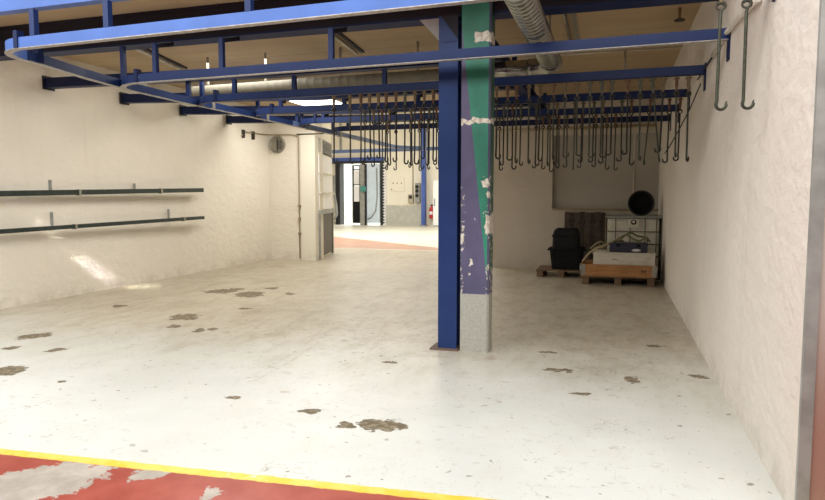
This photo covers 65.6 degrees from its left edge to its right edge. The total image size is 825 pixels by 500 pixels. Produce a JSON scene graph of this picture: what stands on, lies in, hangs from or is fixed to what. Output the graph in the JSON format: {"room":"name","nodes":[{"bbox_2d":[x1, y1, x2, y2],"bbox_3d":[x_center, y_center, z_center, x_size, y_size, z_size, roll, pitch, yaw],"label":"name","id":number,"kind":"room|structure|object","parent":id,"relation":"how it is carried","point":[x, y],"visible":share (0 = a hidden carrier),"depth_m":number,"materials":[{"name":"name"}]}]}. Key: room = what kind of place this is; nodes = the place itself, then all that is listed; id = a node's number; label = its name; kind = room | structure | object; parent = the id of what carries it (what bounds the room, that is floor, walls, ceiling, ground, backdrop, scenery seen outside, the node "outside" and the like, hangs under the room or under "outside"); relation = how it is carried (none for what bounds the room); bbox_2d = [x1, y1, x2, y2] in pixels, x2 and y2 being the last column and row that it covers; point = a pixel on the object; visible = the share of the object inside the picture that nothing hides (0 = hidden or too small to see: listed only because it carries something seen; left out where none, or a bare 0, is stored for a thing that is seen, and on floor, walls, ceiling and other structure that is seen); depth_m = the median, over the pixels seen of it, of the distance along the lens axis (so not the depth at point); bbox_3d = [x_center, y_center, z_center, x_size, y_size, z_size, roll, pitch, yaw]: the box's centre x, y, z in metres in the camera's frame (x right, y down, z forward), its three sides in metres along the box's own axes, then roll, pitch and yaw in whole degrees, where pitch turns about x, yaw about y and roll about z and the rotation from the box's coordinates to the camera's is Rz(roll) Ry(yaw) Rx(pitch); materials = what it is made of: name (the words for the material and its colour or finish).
{"room":"processing plant","nodes":[
{"label":"processing plant","id":0,"kind":"room"},
{"bbox_2d":[0,56,270,308],"bbox_3d":[-4.845,-1.169,10.796,0.440,3.500,9.200,1,5,17],"label":"wall","id":1,"kind":"structure","parent":0,"point":[72,138],"depth_m":10.35,"materials":[{"name":"beige paint"}]},
{"bbox_2d":[0,180,203,196],"bbox_3d":[-4.928,-0.912,9.686,0.158,0.265,5.600,1,5,17],"label":"wall bar","id":2,"kind":"object","parent":1,"relation":"attached to","point":[78,192],"visible":1,"depth_m":9.66,"materials":[{"name":"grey metal"}]},
{"bbox_2d":[0,209,204,233],"bbox_3d":[-4.928,-0.450,9.724,0.158,0.275,5.600,1,5,17],"label":"wall bar","id":3,"kind":"object","parent":1,"relation":"attached to","point":[73,226],"visible":1,"depth_m":9.64,"materials":[{"name":"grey metal"}]},
{"bbox_2d":[179,104,527,115],"bbox_3d":[-1.232,-2.457,10.910,6.403,0.300,0.200,2,5,18],"label":"channel","id":4,"kind":"object","parent":1,"relation":"attached to","point":[184,110],"visible":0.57,"depth_m":11.36,"materials":[{"name":"blue metal"}]},
{"bbox_2d":[25,48,425,149],"bbox_3d":[-1.701,-2.273,11.138,0.699,0.299,11.518,1,5,17],"label":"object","id":5,"kind":"structure","parent":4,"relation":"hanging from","point":[35,56],"depth_m":7.88,"materials":[{"name":"blue metal"}]},
{"bbox_2d":[335,114,670,133],"bbox_3d":[1.246,-2.181,11.376,6.226,0.383,0.469,2,5,22],"label":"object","id":6,"kind":"structure","parent":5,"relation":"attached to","point":[665,117],"depth_m":10.89,"materials":[{"name":"blue metal"}]},
{"bbox_2d":[300,103,678,126],"bbox_3d":[0.798,-2.069,9.996,6.223,0.417,0.460,2,5,24],"label":"overhead beam","id":7,"kind":"structure","parent":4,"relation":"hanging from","point":[569,111],"depth_m":9.63,"materials":[{"name":"blue metal"}]},
{"bbox_2d":[268,115,323,259],"bbox_3d":[-2.898,-1.531,15.200,1.500,3.500,0.400,1,5,17],"label":"wall","id":8,"kind":"structure","parent":0,"point":[283,166],"depth_m":15.03,"materials":[{"name":"beige paint"}]},
{"bbox_2d":[269,136,284,152],"bbox_3d":[-3.167,-2.465,14.967,0.400,0.400,0.060,1,5,17],"label":"air vent","id":9,"kind":"object","parent":8,"relation":"in","point":[277,143],"visible":1,"depth_m":14.96,"materials":[{"name":"metal"}]},
{"bbox_2d":[241,130,323,257],"bbox_3d":[-3.024,-1.239,14.748,1.850,2.892,0.871,-2,5,-22],"label":"pipe","id":10,"kind":"object","parent":8,"relation":"attached to","point":[253,133],"visible":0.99,"depth_m":14.82,"materials":[{"name":"metal"}]},
{"bbox_2d":[300,135,316,260],"bbox_3d":[-2.410,-1.200,14.837,0.365,2.900,0.050,1,5,17],"label":"pillar","id":11,"kind":"structure","parent":8,"relation":"attached to","point":[307,142],"depth_m":14.81,"materials":[{"name":"white paint"}]},
{"bbox_2d":[322,123,331,256],"bbox_3d":[-2.248,-1.586,15.874,0.150,3.500,1.951,0,5,2],"label":"wall","id":12,"kind":"structure","parent":0,"point":[326,137],"depth_m":16.14,"materials":[{"name":"paint"}]},
{"bbox_2d":[318,137,331,156],"bbox_3d":[-2.147,-2.523,15.798,0.050,0.340,1.841,0,5,2],"label":"air vent","id":13,"kind":"object","parent":12,"relation":"in","point":[327,147],"visible":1,"depth_m":15.80,"materials":[{"name":"metal"}]},
{"bbox_2d":[318,154,333,209],"bbox_3d":[-2.137,-1.667,15.878,0.070,1.300,1.921,0,5,2],"label":"panelling","id":14,"kind":"object","parent":12,"relation":"attached to","point":[327,192],"visible":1,"depth_m":15.93,"materials":[{"name":"paint"}]},
{"bbox_2d":[318,209,334,259],"bbox_3d":[-2.122,-0.421,15.985,0.100,1.160,1.951,0,5,2],"label":"hatch","id":15,"kind":"object","parent":12,"relation":"attached to","point":[328,215],"visible":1,"depth_m":16.09,"materials":[{"name":"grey metal"}]},
{"bbox_2d":[0,0,700,105],"bbox_3d":[-0.526,-2.918,9.498,9.170,0.200,9.300,1,5,17],"label":"ceiling","id":16,"kind":"structure","parent":0,"point":[656,19],"depth_m":8.58,"materials":[{"name":"brown wood"}]},
{"bbox_2d":[136,49,187,69],"bbox_3d":[-3.668,-2.752,8.979,0.135,0.046,2.180,0,5,4],"label":"batten","id":17,"kind":"object","parent":16,"relation":"attached to","point":[140,50],"visible":0.5,"depth_m":9.43,"materials":[{"name":"metal"}]},
{"bbox_2d":[191,69,429,86],"bbox_3d":[-1.280,-2.868,10.724,5.800,0.099,0.170,1,5,17],"label":"ceiling tray","id":18,"kind":"object","parent":16,"relation":"attached to","point":[218,83],"visible":0.02,"depth_m":11.03,"materials":[{"name":"metal"}]},
{"bbox_2d":[191,41,438,95],"bbox_3d":[-1.147,-2.484,8.757,4.551,0.543,0.150,2,5,18],"label":"flexible duct","id":19,"kind":"object","parent":16,"relation":"hanging from","point":[418,75],"visible":0.65,"depth_m":8.72,"materials":[{"name":"metal"}]},
{"bbox_2d":[290,99,341,105],"bbox_3d":[-2.047,-3.074,13.074,0.960,0.075,1.090,1,5,17],"label":"ceiling light","id":20,"kind":"object","parent":16,"relation":"attached to","point":[321,102],"visible":0.29,"depth_m":13.23,"materials":[{"name":"white"}]},
{"bbox_2d":[335,33,364,54],"bbox_3d":[-0.927,-2.673,8.015,0.137,0.046,1.918,1,5,12],"label":"batten","id":21,"kind":"object","parent":16,"relation":"attached to","point":[341,35],"visible":0.56,"depth_m":8.39,"materials":[{"name":"metal"}]},
{"bbox_2d":[495,40,547,118],"bbox_3d":[1.660,-2.578,9.575,0.150,0.486,7.185,1,5,17],"label":"cross beam","id":22,"kind":"structure","parent":16,"relation":"attached to","point":[522,91],"depth_m":9.53,"materials":[{"name":"blue metal"}]},
{"bbox_2d":[42,62,438,90],"bbox_3d":[-2.130,-2.263,8.064,6.404,0.220,0.200,2,5,18],"label":"channel","id":23,"kind":"object","parent":22,"relation":"attached to","point":[48,83],"visible":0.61,"depth_m":8.14,"materials":[{"name":"blue metal"}]},
{"bbox_2d":[199,62,706,107],"bbox_3d":[-0.052,-1.900,7.308,6.210,0.502,0.464,2,5,23],"label":"overhead beam","id":24,"kind":"structure","parent":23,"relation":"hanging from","point":[694,70],"depth_m":7.19,"materials":[{"name":"blue metal"}]},
{"bbox_2d":[331,95,337,162],"bbox_3d":[-0.922,-1.436,7.624,0.092,0.797,0.037,4,6,39],"label":"hook","id":25,"kind":"object","parent":24,"relation":"hanging from","point":[333,97],"visible":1,"depth_m":7.62,"materials":[{"name":"metal"}]},
{"bbox_2d":[347,95,354,163],"bbox_3d":[-0.721,-1.421,7.555,0.090,0.813,0.030,1,4,21],"label":"hook","id":26,"kind":"object","parent":24,"relation":"hanging from","point":[348,96],"visible":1,"depth_m":7.55,"materials":[{"name":"metal"}]},
{"bbox_2d":[358,94,364,162],"bbox_3d":[-0.594,-1.424,7.521,0.074,0.802,0.055,-2,5,-23],"label":"hook","id":27,"kind":"object","parent":24,"relation":"hanging from","point":[359,95],"visible":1,"depth_m":7.50,"materials":[{"name":"metal"}]},
{"bbox_2d":[367,94,371,159],"bbox_3d":[-0.506,-1.440,7.495,0.086,0.765,0.048,1,6,20],"label":"hook","id":28,"kind":"object","parent":24,"relation":"hanging from","point":[368,95],"visible":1,"depth_m":7.47,"materials":[{"name":"metal"}]},
{"bbox_2d":[376,93,380,158],"bbox_3d":[-0.399,-1.440,7.459,0.086,0.758,0.048,2,6,27],"label":"hook","id":29,"kind":"object","parent":24,"relation":"hanging from","point":[377,94],"visible":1,"depth_m":7.43,"materials":[{"name":"metal"}]},
{"bbox_2d":[384,93,388,161],"bbox_3d":[-0.300,-1.413,7.394,0.086,0.800,0.048,3,4,26],"label":"hook","id":30,"kind":"object","parent":24,"relation":"hanging from","point":[385,94],"visible":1,"depth_m":7.39,"materials":[{"name":"metal"}]},
{"bbox_2d":[392,92,398,161],"bbox_3d":[-0.200,-1.413,7.378,0.089,0.797,0.032,3,6,31],"label":"hook","id":31,"kind":"object","parent":24,"relation":"hanging from","point":[396,94],"visible":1,"depth_m":7.36,"materials":[{"name":"metal"}]},
{"bbox_2d":[402,92,408,164],"bbox_3d":[-0.076,-1.395,7.334,0.082,0.827,0.034,2,5,26],"label":"hook","id":32,"kind":"object","parent":24,"relation":"hanging from","point":[404,93],"visible":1,"depth_m":7.33,"materials":[{"name":"metal"}]},
{"bbox_2d":[412,91,418,164],"bbox_3d":[0.039,-1.389,7.296,0.084,0.830,0.036,2,5,20],"label":"hook","id":33,"kind":"object","parent":24,"relation":"hanging from","point":[414,92],"visible":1,"depth_m":7.29,"materials":[{"name":"metal"}]},
{"bbox_2d":[420,90,426,158],"bbox_3d":[0.121,-1.418,7.264,0.089,0.767,0.032,3,6,33],"label":"hook","id":34,"kind":"object","parent":24,"relation":"hanging from","point":[424,92],"visible":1,"depth_m":7.25,"materials":[{"name":"metal"}]},
{"bbox_2d":[431,90,436,161],"bbox_3d":[0.244,-1.395,7.203,0.086,0.804,0.049,2,4,27],"label":"hook","id":35,"kind":"object","parent":24,"relation":"hanging from","point":[432,91],"visible":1,"depth_m":7.20,"materials":[{"name":"metal"}]},
{"bbox_2d":[494,86,500,158],"bbox_3d":[0.930,-1.383,6.973,0.096,0.785,0.037,3,6,34],"label":"hook","id":36,"kind":"object","parent":24,"relation":"hanging from","point":[496,88],"visible":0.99,"depth_m":6.96,"materials":[{"name":"metal"}]},
{"bbox_2d":[505,86,512,160],"bbox_3d":[1.046,-1.371,6.945,0.090,0.802,0.029,1,5,15],"label":"hook","id":37,"kind":"object","parent":24,"relation":"hanging from","point":[507,88],"visible":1,"depth_m":6.93,"materials":[{"name":"metal"}]},
{"bbox_2d":[514,85,519,163],"bbox_3d":[1.126,-1.356,6.935,0.060,0.832,0.085,2,6,18],"label":"hook","id":38,"kind":"object","parent":24,"relation":"hanging from","point":[516,87],"visible":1,"depth_m":6.91,"materials":[{"name":"metal"}]},
{"bbox_2d":[526,85,531,163],"bbox_3d":[1.258,-1.346,6.876,0.079,0.840,0.056,-3,6,-32],"label":"hook","id":39,"kind":"object","parent":24,"relation":"hanging from","point":[528,86],"visible":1,"depth_m":6.85,"materials":[{"name":"metal"}]},
{"bbox_2d":[537,84,542,161],"bbox_3d":[1.366,-1.353,6.819,0.037,0.816,0.085,-4,6,-39],"label":"hook","id":40,"kind":"object","parent":24,"relation":"hanging from","point":[540,86],"visible":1,"depth_m":6.82,"materials":[{"name":"metal"}]},
{"bbox_2d":[551,83,556,159],"bbox_3d":[1.499,-1.357,6.787,0.073,0.803,0.054,-3,6,-36],"label":"hook","id":41,"kind":"object","parent":24,"relation":"hanging from","point":[553,85],"visible":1,"depth_m":6.77,"materials":[{"name":"metal"}]},
{"bbox_2d":[562,83,568,157],"bbox_3d":[1.615,-1.364,6.739,0.086,0.781,0.026,0,5,6],"label":"hook","id":42,"kind":"object","parent":24,"relation":"hanging from","point":[564,84],"visible":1,"depth_m":6.73,"materials":[{"name":"metal"}]},
{"bbox_2d":[574,82,581,156],"bbox_3d":[1.735,-1.365,6.696,0.090,0.769,0.029,0,4,9],"label":"hook","id":43,"kind":"object","parent":24,"relation":"hanging from","point":[577,84],"visible":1,"depth_m":6.68,"materials":[{"name":"metal"}]},
{"bbox_2d":[587,81,594,157],"bbox_3d":[1.857,-1.351,6.654,0.090,0.790,0.028,1,5,15],"label":"hook","id":44,"kind":"object","parent":24,"relation":"hanging from","point":[590,83],"visible":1,"depth_m":6.64,"materials":[{"name":"metal"}]},
{"bbox_2d":[599,81,605,157],"bbox_3d":[1.969,-1.347,6.620,0.090,0.792,0.030,1,5,14],"label":"hook","id":45,"kind":"object","parent":24,"relation":"hanging from","point":[601,82],"visible":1,"depth_m":6.61,"materials":[{"name":"metal"}]},
{"bbox_2d":[605,80,615,155],"bbox_3d":[2.034,-1.357,6.587,0.090,0.766,0.034,2,5,23],"label":"hook","id":46,"kind":"object","parent":24,"relation":"hanging from","point":[612,82],"visible":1,"depth_m":6.57,"materials":[{"name":"metal"}]},
{"bbox_2d":[621,79,630,154],"bbox_3d":[2.181,-1.355,6.541,0.084,0.762,0.030,4,6,42],"label":"hook","id":47,"kind":"object","parent":24,"relation":"hanging from","point":[627,81],"visible":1,"depth_m":6.52,"materials":[{"name":"metal"}]},
{"bbox_2d":[637,78,643,160],"bbox_3d":[2.315,-1.320,6.512,0.060,0.826,0.085,2,5,25],"label":"hook","id":48,"kind":"object","parent":24,"relation":"hanging from","point":[640,80],"visible":1,"depth_m":6.48,"materials":[{"name":"metal"}]},
{"bbox_2d":[649,78,659,162],"bbox_3d":[2.449,-1.307,6.449,0.142,0.845,0.068,0,5,-1],"label":"hook","id":49,"kind":"object","parent":24,"relation":"hanging from","point":[652,80],"visible":1,"depth_m":6.44,"materials":[{"name":"metal"}]},
{"bbox_2d":[654,77,666,152],"bbox_3d":[2.490,-1.352,6.431,0.107,0.748,0.030,3,5,29],"label":"hook","id":50,"kind":"object","parent":24,"relation":"hanging from","point":[663,79],"visible":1,"depth_m":6.41,"materials":[{"name":"metal"}]},
{"bbox_2d":[673,76,679,157],"bbox_3d":[2.637,-1.324,6.390,0.083,0.796,0.055,-3,5,-29],"label":"hook","id":51,"kind":"object","parent":24,"relation":"hanging from","point":[676,78],"visible":1,"depth_m":6.37,"materials":[{"name":"metal"}]},
{"bbox_2d":[685,76,691,161],"bbox_3d":[2.741,-1.300,6.369,0.060,0.841,0.085,3,6,30],"label":"hook","id":52,"kind":"object","parent":24,"relation":"hanging from","point":[688,78],"visible":1,"depth_m":6.34,"materials":[{"name":"metal"}]},
{"bbox_2d":[120,86,514,104],"bbox_3d":[-1.683,-2.350,9.483,6.403,0.280,0.200,2,5,18],"label":"channel","id":53,"kind":"object","parent":22,"relation":"attached to","point":[125,98],"visible":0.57,"depth_m":9.55,"materials":[{"name":"blue metal"}]},
{"bbox_2d":[255,87,690,118],"bbox_3d":[0.365,-1.968,8.633,6.212,0.442,0.463,2,5,23],"label":"overhead beam","id":54,"kind":"structure","parent":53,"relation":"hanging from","point":[669,93],"depth_m":8.64,"materials":[{"name":"blue metal"}]},
{"bbox_2d":[419,108,423,168],"bbox_3d":[0.128,-1.516,8.728,0.089,0.828,0.030,3,6,31],"label":"hook","id":55,"kind":"object","parent":54,"relation":"hanging from","point":[420,109],"visible":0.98,"depth_m":8.73,"materials":[{"name":"metal"}]},
{"bbox_2d":[534,103,539,165],"bbox_3d":[1.597,-1.477,8.207,0.085,0.795,0.032,3,5,31],"label":"hook","id":56,"kind":"object","parent":54,"relation":"hanging from","point":[535,104],"visible":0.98,"depth_m":8.21,"materials":[{"name":"metal"}]},
{"bbox_2d":[553,102,559,164],"bbox_3d":[1.822,-1.476,8.130,0.085,0.780,0.031,4,6,39],"label":"hook","id":57,"kind":"object","parent":54,"relation":"hanging from","point":[557,104],"visible":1,"depth_m":8.11,"materials":[{"name":"metal"}]},
{"bbox_2d":[578,101,585,162],"bbox_3d":[2.123,-1.478,8.034,0.086,0.756,0.048,2,6,18],"label":"hook","id":58,"kind":"object","parent":54,"relation":"hanging from","point":[583,103],"visible":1,"depth_m":8.01,"materials":[{"name":"metal"}]},
{"bbox_2d":[598,101,605,163],"bbox_3d":[2.349,-1.460,7.942,0.086,0.773,0.031,3,6,31],"label":"hook","id":59,"kind":"object","parent":54,"relation":"hanging from","point":[604,102],"visible":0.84,"depth_m":7.92,"materials":[{"name":"metal"}]},
{"bbox_2d":[616,100,624,161],"bbox_3d":[2.555,-1.463,7.871,0.092,0.750,0.038,3,6,36],"label":"hook","id":60,"kind":"object","parent":54,"relation":"hanging from","point":[621,101],"visible":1,"depth_m":7.85,"materials":[{"name":"metal"}]},
{"bbox_2d":[629,99,634,164],"bbox_3d":[2.681,-1.435,7.819,0.089,0.796,0.035,3,6,36],"label":"hook","id":61,"kind":"object","parent":54,"relation":"hanging from","point":[631,101],"visible":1,"depth_m":7.81,"materials":[{"name":"metal"}]},
{"bbox_2d":[643,99,652,164],"bbox_3d":[2.854,-1.431,7.777,0.067,0.797,0.116,-3,5,-30],"label":"hook","id":62,"kind":"object","parent":54,"relation":"hanging from","point":[650,100],"visible":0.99,"depth_m":7.76,"materials":[{"name":"metal"}]},
{"bbox_2d":[662,98,671,162],"bbox_3d":[3.059,-1.434,7.692,0.100,0.771,0.034,3,6,33],"label":"hook","id":63,"kind":"object","parent":54,"relation":"hanging from","point":[668,99],"visible":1,"depth_m":7.67,"materials":[{"name":"metal"}]},
{"bbox_2d":[673,97,682,160],"bbox_3d":[3.172,-1.441,7.651,0.099,0.749,0.032,3,5,31],"label":"hook","id":64,"kind":"object","parent":54,"relation":"hanging from","point":[680,99],"visible":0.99,"depth_m":7.63,"materials":[{"name":"metal"}]},
{"bbox_2d":[226,108,534,124],"bbox_3d":[-0.788,-2.585,12.316,6.403,0.275,0.200,2,5,18],"label":"channel","id":65,"kind":"object","parent":22,"relation":"attached to","point":[230,119],"visible":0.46,"depth_m":12.82,"materials":[{"name":"blue metal"}]},
{"bbox_2d":[495,0,561,76],"bbox_3d":[0.697,-2.161,5.836,1.135,0.708,3.052,1,5,17],"label":"spiral duct","id":66,"kind":"object","parent":16,"relation":"hanging from","point":[529,16],"visible":0.78,"depth_m":5.51,"materials":[{"name":"silver metal"}]},
{"bbox_2d":[563,13,579,39],"bbox_3d":[1.790,-2.611,7.267,0.137,0.046,2.702,1,5,16],"label":"batten","id":67,"kind":"object","parent":16,"relation":"attached to","point":[573,15],"visible":0.47,"depth_m":7.51,"materials":[{"name":"wood"}]},
{"bbox_2d":[523,46,681,68],"bbox_3d":[2.571,-2.607,8.817,2.100,0.252,0.052,1,5,17],"label":"conduit","id":68,"kind":"object","parent":16,"relation":"attached to","point":[675,47],"visible":1,"depth_m":8.71,"materials":[{"name":"metal"}]},
{"bbox_2d":[344,163,379,218],"bbox_3d":[0.573,-5.144,42.681,14.700,6.200,0.300,1,5,17],"label":"wall","id":69,"kind":"structure","parent":0,"point":[347,167],"depth_m":44.19,"materials":[{"name":"white paint"}]},
{"bbox_2d":[331,111,438,225],"bbox_3d":[2.021,-4.334,32.824,24.000,6.200,0.300,1,5,17],"label":"wall","id":70,"kind":"structure","parent":0,"point":[392,197],"depth_m":33.50,"materials":[{"name":"paint"}]},
{"bbox_2d":[352,165,359,222],"bbox_3d":[-2.965,-2.971,34.090,0.479,3.075,0.100,1,5,17],"label":"door leaf","id":71,"kind":"structure","parent":70,"relation":"in","point":[355,174],"depth_m":34.08,"materials":[{"name":"black paint"}]},
{"bbox_2d":[331,157,384,224],"bbox_3d":[-2.894,-3.145,34.369,3.058,3.577,0.600,1,5,17],"label":"doorway frame","id":72,"kind":"object","parent":70,"relation":"attached to","point":[339,166],"visible":0.68,"depth_m":34.37,"materials":[{"name":"black paint"}]},
{"bbox_2d":[367,164,379,222],"bbox_3d":[-2.067,-2.981,33.769,0.710,3.109,0.170,1,5,17],"label":"door","id":73,"kind":"structure","parent":70,"relation":"in","point":[373,173],"depth_m":33.75,"materials":[{"name":"grey paint"}]},
{"bbox_2d":[383,162,385,224],"bbox_3d":[-1.473,-2.971,33.755,0.133,3.330,0.220,1,5,17],"label":"door frame","id":74,"kind":"structure","parent":70,"relation":"attached to","point":[384,164],"depth_m":33.69,"materials":[{"name":"white paint"}]},
{"bbox_2d":[391,177,404,190],"bbox_3d":[-0.775,-3.451,33.590,0.756,0.750,0.060,1,5,17],"label":"cover plate","id":75,"kind":"object","parent":70,"relation":"attached to","point":[397,183],"visible":1,"depth_m":33.57,"materials":[{"name":"beige metal"}]},
{"bbox_2d":[386,206,420,225],"bbox_3d":[-0.415,-1.805,33.607,2.077,1.031,0.070,1,5,17],"label":"wainscot","id":76,"kind":"structure","parent":70,"relation":"attached to","point":[395,215],"depth_m":33.58,"materials":[{"name":"beige paint"}]},
{"bbox_2d":[0,219,782,499],"bbox_3d":[-0.320,-0.015,19.034,28.000,0.150,48.000,1,5,17],"label":"floor","id":77,"kind":"structure","parent":0,"point":[271,379],"depth_m":4.79,"materials":[{"name":"paint"}]},
{"bbox_2d":[360,164,367,224],"bbox_3d":[-2.609,-2.928,33.849,0.346,3.229,0.350,1,5,17],"label":"post","id":78,"kind":"object","parent":77,"relation":"on","point":[363,168],"visible":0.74,"depth_m":33.83,"materials":[{"name":"grey metal"}]},
{"bbox_2d":[420,129,427,225],"bbox_3d":[0.582,-3.817,32.637,0.306,5.200,0.500,1,5,17],"label":"post","id":79,"kind":"object","parent":77,"relation":"on","point":[423,171],"visible":0.71,"depth_m":32.59,"materials":[{"name":"blue metal"}]},
{"bbox_2d":[433,180,437,226],"bbox_3d":[1.567,-2.360,32.504,0.894,2.318,0.790,1,5,17],"label":"tall cabinet","id":80,"kind":"object","parent":77,"relation":"on","point":[435,182],"visible":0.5,"depth_m":32.25,"materials":[{"name":"metal"}]},
{"bbox_2d":[420,14,461,351],"bbox_3d":[0.269,-0.616,6.181,0.415,3.155,0.270,1,5,17],"label":"steel column","id":81,"kind":"structure","parent":77,"relation":"on","point":[447,29],"depth_m":6.09,"materials":[{"name":"blue metal"}]},
{"bbox_2d":[0,0,718,60],"bbox_3d":[-1.452,-2.411,6.671,8.520,0.343,0.210,1,5,17],"label":"girder","id":82,"kind":"object","parent":81,"relation":"on","point":[408,18],"visible":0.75,"depth_m":6.64,"materials":[{"name":"metal"}]},
{"bbox_2d":[119,27,730,91],"bbox_3d":[-0.439,-1.874,6.043,6.202,0.625,0.478,2,5,21],"label":"overhead beam","id":83,"kind":"structure","parent":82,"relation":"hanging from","point":[706,35],"depth_m":5.79,"materials":[{"name":"blue metal"}]},
{"bbox_2d":[536,265,581,277],"bbox_3d":[2.853,0.408,12.155,0.920,0.135,0.820,1,5,17],"label":"wooden pallet","id":84,"kind":"object","parent":77,"relation":"on","point":[541,270],"visible":0.68,"depth_m":11.88,"materials":[{"name":"brown wood"}]},
{"bbox_2d":[548,246,586,269],"bbox_3d":[2.910,0.151,12.063,0.710,0.388,0.600,1,5,17],"label":"tub","id":85,"kind":"object","parent":84,"relation":"on","point":[566,259],"visible":0.94,"depth_m":11.82,"materials":[{"name":"plastic"}]},
{"bbox_2d":[552,228,580,248],"bbox_3d":[2.896,-0.136,12.044,0.505,0.558,0.445,1,5,17],"label":"tub","id":86,"kind":"object","parent":85,"relation":"in","point":[563,238],"visible":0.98,"depth_m":11.84,"materials":[{"name":"black plastic"}]},
{"bbox_2d":[564,212,605,259],"bbox_3d":[3.461,-0.178,12.890,0.796,1.177,0.134,1,5,17],"label":"board panel","id":87,"kind":"object","parent":77,"relation":"on","point":[591,223],"visible":0.52,"depth_m":12.85,"materials":[{"name":"brown wood"}]},
{"bbox_2d":[581,276,654,286],"bbox_3d":[3.554,0.491,11.088,1.180,0.144,0.800,1,5,17],"label":"wooden pallet","id":88,"kind":"object","parent":77,"relation":"on","point":[585,279],"visible":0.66,"depth_m":10.71,"materials":[{"name":"brown wood"}]},
{"bbox_2d":[580,259,657,278],"bbox_3d":[3.553,0.318,11.068,1.238,0.210,0.826,1,5,17],"label":"crate","id":89,"kind":"object","parent":88,"relation":"on","point":[587,268],"visible":0.77,"depth_m":10.70,"materials":[{"name":"orange wood"}]},
{"bbox_2d":[593,249,655,265],"bbox_3d":[3.627,0.223,11.006,1.005,0.398,0.650,1,5,17],"label":"box","id":90,"kind":"object","parent":89,"relation":"on","point":[606,257],"visible":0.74,"depth_m":10.71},
{"bbox_2d":[609,242,647,252],"bbox_3d":[3.683,-0.049,10.926,0.625,0.153,0.427,1,5,17],"label":"crate","id":91,"kind":"object","parent":90,"relation":"on","point":[631,247],"visible":0.99,"depth_m":10.74,"materials":[{"name":"plastic"}]},
{"bbox_2d":[605,214,662,279],"bbox_3d":[4.111,-0.080,11.986,0.966,1.135,1.151,1,5,17],"label":"tank","id":92,"kind":"object","parent":77,"relation":"on","point":[650,226],"visible":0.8,"depth_m":11.44,"materials":[{"name":"plastic"}]},
{"bbox_2d":[628,190,654,215],"bbox_3d":[4.156,-0.855,11.642,0.461,0.461,0.303,1,5,17],"label":"tub","id":93,"kind":"object","parent":92,"relation":"on","point":[641,202],"visible":1,"depth_m":11.69,"materials":[{"name":"black plastic"}]},
{"bbox_2d":[460,2,494,352],"bbox_3d":[0.615,-0.776,6.053,0.272,3.495,0.200,1,5,17],"label":"pillar","id":94,"kind":"structure","parent":0,"point":[478,19],"depth_m":5.98,"materials":[{"name":"paint"}]},
{"bbox_2d":[493,98,661,267],"bbox_3d":[3.263,-1.351,13.017,3.270,3.500,0.120,1,5,17],"label":"wall","id":95,"kind":"structure","parent":0,"point":[525,222],"depth_m":13.25,"materials":[{"name":"paint"}]},
{"bbox_2d":[495,124,654,131],"bbox_3d":[3.214,-2.441,12.846,3.125,0.070,0.065,1,5,17],"label":"pipe","id":96,"kind":"object","parent":95,"relation":"attached to","point":[642,125],"visible":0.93,"depth_m":12.77,"materials":[{"name":"metal"}]},
{"bbox_2d":[552,208,657,210],"bbox_3d":[3.845,-0.813,12.859,2.040,0.034,0.115,1,5,17],"label":"trim","id":97,"kind":"structure","parent":95,"relation":"attached to","point":[552,208],"depth_m":12.89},
{"bbox_2d":[552,133,659,208],"bbox_3d":[3.316,-1.365,13.184,3.270,3.500,0.229,1,5,17],"label":"wall panel","id":98,"kind":"object","parent":95,"relation":"attached to","point":[587,186],"visible":0.21,"depth_m":12.88,"materials":[{"name":"paint"}]},
{"bbox_2d":[658,0,819,499],"bbox_3d":[3.496,-1.416,7.705,0.350,4.500,10.530,1,5,17],"label":"wall","id":99,"kind":"structure","parent":0,"point":[735,220],"depth_m":4.03,"materials":[{"name":"white paint"}]},
{"bbox_2d":[0,0,128,15],"bbox_3d":[-2.732,-2.231,5.109,10.021,0.550,0.151,2,5,18],"label":"support beam","id":100,"kind":"structure","parent":99,"relation":"attached to","point":[7,7],"depth_m":5.17,"materials":[{"name":"blue metal"}]},
{"bbox_2d":[4,0,774,60],"bbox_3d":[-0.783,-1.663,4.431,5.869,0.419,0.377,2,5,21],"label":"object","id":101,"kind":"structure","parent":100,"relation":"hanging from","point":[16,47],"depth_m":4.62,"materials":[{"name":"blue paint"}]},
{"bbox_2d":[714,0,727,110],"bbox_3d":[1.751,-1.163,3.621,0.090,0.741,0.030,2,5,16],"label":"hook","id":102,"kind":"object","parent":101,"relation":"hanging from","point":[721,2],"visible":1,"depth_m":3.62,"materials":[{"name":"metal"}]},
{"bbox_2d":[741,0,754,109],"bbox_3d":[1.879,-1.160,3.580,0.090,0.741,0.029,2,6,26],"label":"hook","id":103,"kind":"object","parent":101,"relation":"hanging from","point":[750,2],"visible":1,"depth_m":3.58,"materials":[{"name":"metal"}]},
{"bbox_2d":[697,0,760,79],"bbox_3d":[2.529,-1.667,5.270,0.040,0.120,3.002,1,5,17],"label":"conduit","id":104,"kind":"object","parent":99,"relation":"attached to","point":[741,15],"visible":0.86,"depth_m":4.61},
{"bbox_2d":[809,207,824,499],"bbox_3d":[4.240,-0.944,1.960,5.130,4.500,0.019,1,5,17],"label":"wall","id":105,"kind":"structure","parent":0,"point":[817,475],"depth_m":2.85,"materials":[{"name":"paint"}]},
{"bbox_2d":[794,0,824,499],"bbox_3d":[1.768,-1.007,2.731,0.051,4.500,0.028,1,5,17],"label":"trim","id":106,"kind":"structure","parent":105,"relation":"attached to","point":[817,185],"depth_m":2.81,"materials":[{"name":"grey paint"}]},
{"bbox_3d":[-2.171,-7.265,29.415,17.900,0.200,28.240,1,5,17],"label":"ceiling","id":107,"kind":"structure","parent":0,"visible":0},
{"bbox_2d":[331,114,437,153],"bbox_3d":[-2.276,-4.410,17.449,9.045,3.530,0.066,2,5,23],"label":"overhead beam","id":108,"kind":"structure","parent":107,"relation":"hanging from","point":[340,150],"depth_m":17.17,"materials":[{"name":"metal"}]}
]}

